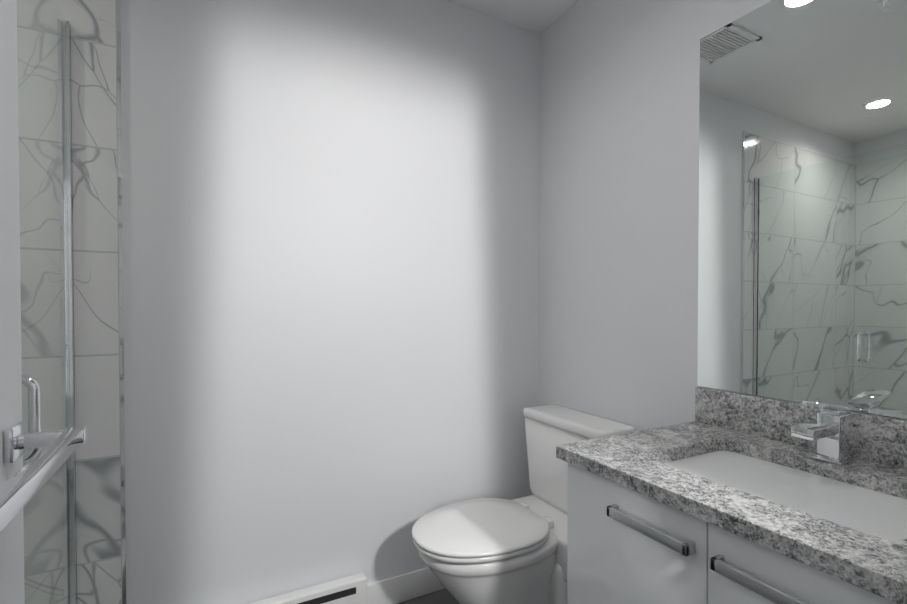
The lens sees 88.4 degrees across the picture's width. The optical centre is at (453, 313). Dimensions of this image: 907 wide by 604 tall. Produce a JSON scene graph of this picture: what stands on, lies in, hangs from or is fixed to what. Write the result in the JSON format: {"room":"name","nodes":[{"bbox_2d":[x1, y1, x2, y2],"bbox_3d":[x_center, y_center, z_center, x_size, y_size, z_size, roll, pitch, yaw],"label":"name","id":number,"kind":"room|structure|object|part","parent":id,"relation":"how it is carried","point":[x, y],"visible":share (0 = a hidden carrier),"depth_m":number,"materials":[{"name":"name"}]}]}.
{"room":"bathroom","nodes":[
{"label":"bathroom","id":0,"kind":"room"},
{"bbox_2d":[0,0,24,603],"bbox_3d":[-0.856,-0.040,-0.484,1.506,2.530,1.780,0,1,-28],"label":"wall","id":1,"kind":"structure","parent":0,"point":[12,562],"depth_m":0.62,"materials":[{"name":"white paint"}]},
{"bbox_2d":[0,422,86,532],"bbox_3d":[-0.409,0.173,0.368,0.080,0.045,0.645,0,1,-28],"label":"towel rail","id":2,"kind":"object","parent":1,"relation":"attached to","point":[22,487],"visible":1,"depth_m":0.54,"materials":[{"name":"silver metal"}]},
{"bbox_3d":[-0.580,0.169,0.617,0.010,0.045,0.045,0,1,-28],"label":"plate","id":3,"kind":"part","parent":2,"relation":"part of","materials":[{"name":"silver metal"}]},
{"bbox_3d":[-0.545,0.169,0.635,0.070,0.018,0.018,0,1,-28],"label":"post","id":4,"kind":"part","parent":2,"relation":"part of","materials":[{"name":"silver metal"}]},
{"bbox_2d":[121,0,538,603],"bbox_3d":[-1.006,-0.069,1.559,3.358,2.530,0.100,0,1,-28],"label":"wall","id":5,"kind":"structure","parent":0,"point":[331,276],"depth_m":1.76,"materials":[{"name":"white paint"}]},
{"bbox_2d":[249,572,366,603],"bbox_3d":[-0.669,1.099,1.656,0.735,0.152,0.050,0,1,-28],"label":"baseboard heater","id":6,"kind":"object","parent":5,"relation":"attached to","point":[358,581],"visible":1,"depth_m":1.75,"materials":[{"name":"white metal"}]},
{"bbox_2d":[298,587,355,603],"bbox_3d":[-0.655,1.058,1.634,0.640,0.025,0.004,0,1,-28],"label":"baseboard heater slot","id":7,"kind":"structure","parent":6,"relation":"attached to","point":[335,596],"depth_m":1.74,"materials":[{"name":"grey metal"}]},
{"bbox_2d":[367,567,444,603],"bbox_3d":[-0.313,1.137,1.880,1.650,0.110,0.012,0,1,-28],"label":"baseboard","id":8,"kind":"structure","parent":5,"relation":"attached to","point":[407,586],"depth_m":1.93,"materials":[{"name":"white wood"}]},
{"bbox_2d":[397,588,458,603],"bbox_3d":[-0.346,1.264,0.335,3.358,0.100,2.915,0,1,-28],"label":"floor","id":9,"kind":"structure","parent":0,"point":[443,596],"depth_m":1.95,"materials":[{"name":"tile"}]},
{"bbox_2d":[17,0,126,603],"bbox_3d":[-1.492,0.031,0.716,1.506,2.354,0.935,0,1,-28],"label":"shower","id":10,"kind":"object","parent":9,"relation":"on","point":[71,200],"visible":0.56,"depth_m":1.41,"materials":[{"name":"stone"}]},
{"bbox_2d":[412,404,635,603],"bbox_3d":[0.224,0.804,1.760,0.796,0.778,0.484,0,1,-28],"label":"toilet","id":11,"kind":"object","parent":9,"relation":"on","point":[490,551],"visible":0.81,"depth_m":1.65,"materials":[{"name":"white ceramic"}]},
{"bbox_3d":[0.089,0.783,1.688,0.485,0.017,0.400,0,1,-28],"label":"seat","id":12,"kind":"part","parent":11,"relation":"part of","materials":[{"name":"white plastic"}]},
{"bbox_3d":[0.088,0.762,1.687,0.487,0.021,0.404,0,1,-28],"label":"lid","id":13,"kind":"part","parent":11,"relation":"part of","materials":[{"name":"white plastic"}]},
{"bbox_3d":[0.191,0.994,1.745,0.684,0.400,0.396,0,1,-28],"label":"bowl","id":14,"kind":"part","parent":11,"relation":"part of","materials":[{"name":"white ceramic"}]},
{"bbox_3d":[0.492,0.627,1.900,0.178,0.346,0.472,0,1,-28],"label":"tank","id":15,"kind":"part","parent":11,"relation":"part of","materials":[{"name":"white ceramic"}]},
{"bbox_3d":[0.492,0.434,1.897,0.190,0.040,0.484,0,1,-28],"label":"tank lid","id":16,"kind":"part","parent":11,"relation":"part of","materials":[{"name":"white ceramic"}]},
{"bbox_2d":[556,455,906,603],"bbox_3d":[0.863,0.800,0.772,0.600,0.816,1.364,0,1,-28],"label":"bathroom vanity","id":17,"kind":"object","parent":9,"relation":"on","point":[627,544],"depth_m":0.96,"materials":[{"name":"painted wood"},{"name":"granite"},{"name":"satin nickel"}]},
{"bbox_3d":[0.403,0.745,1.077,0.019,0.707,0.390,0,1,-28],"label":"door","id":18,"kind":"part","parent":17,"relation":"part of","materials":[{"name":"white wood"}]},
{"bbox_3d":[0.415,0.458,1.000,0.028,0.022,0.204,0,1,-28],"label":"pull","id":19,"kind":"part","parent":17,"relation":"part of","materials":[{"name":"grey metal"}]},
{"bbox_2d":[556,419,906,598],"bbox_3d":[0.865,0.375,0.767,0.595,0.034,1.404,0,1,-28],"label":"countertop","id":20,"kind":"structure","parent":17,"relation":"on","point":[630,457],"depth_m":0.96,"materials":[{"name":"grey stone"}]},
{"bbox_2d":[656,443,906,542],"bbox_3d":[0.728,0.457,1.027,0.410,0.161,0.558,0,1,-28],"label":"sink","id":21,"kind":"object","parent":20,"relation":"in","point":[880,509],"depth_m":1.04,"materials":[{"name":"white ceramic"}]},
{"bbox_2d":[791,400,855,464],"bbox_3d":[0.872,0.278,1.104,0.181,0.149,0.062,0,1,-28],"label":"faucet","id":22,"kind":"object","parent":20,"relation":"on","point":[828,429],"visible":1,"depth_m":1.10,"materials":[{"name":"silver metal"}]},
{"bbox_3d":[0.890,0.220,1.113,0.126,0.011,0.046,11,-4,-28],"label":"lever","id":23,"kind":"part","parent":22,"relation":"part of","materials":[{"name":"silver metal"}]},
{"bbox_3d":[0.533,0.461,0.777,0.028,0.022,0.204,0,1,-28],"label":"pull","id":24,"kind":"part","parent":17,"relation":"part of","materials":[{"name":"grey metal"}]},
{"bbox_3d":[0.588,0.749,0.729,0.019,0.707,0.393,0,1,-28],"label":"door","id":25,"kind":"part","parent":17,"relation":"part of","materials":[{"name":"white wood"}]},
{"bbox_2d":[443,0,579,33],"bbox_3d":[-0.346,-1.366,0.298,3.358,0.100,2.915,0,1,-28],"label":"ceiling","id":26,"kind":"structure","parent":0,"point":[538,16],"depth_m":2.06,"materials":[{"name":"white paint"}]},
{"bbox_2d":[539,0,906,430],"bbox_3d":[1.117,-0.061,1.036,0.100,2.530,2.815,0,1,-28],"label":"wall","id":27,"kind":"structure","parent":0,"point":[619,85],"depth_m":1.80,"materials":[{"name":"white paint"}]},
{"bbox_2d":[695,387,906,466],"bbox_3d":[1.120,0.301,0.900,0.019,0.110,1.402,0,1,-28],"label":"backsplash","id":28,"kind":"structure","parent":27,"relation":"attached to","point":[880,439],"depth_m":1.27,"materials":[{"name":"grey stone"}]},
{"bbox_2d":[697,0,906,418],"bbox_3d":[1.123,-0.318,0.906,0.006,1.122,1.385,0,1,-28],"label":"wall mirror","id":29,"kind":"object","parent":27,"relation":"attached to","point":[802,262],"visible":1,"depth_m":1.24,"materials":[{"name":"silver mirror"}]}
]}

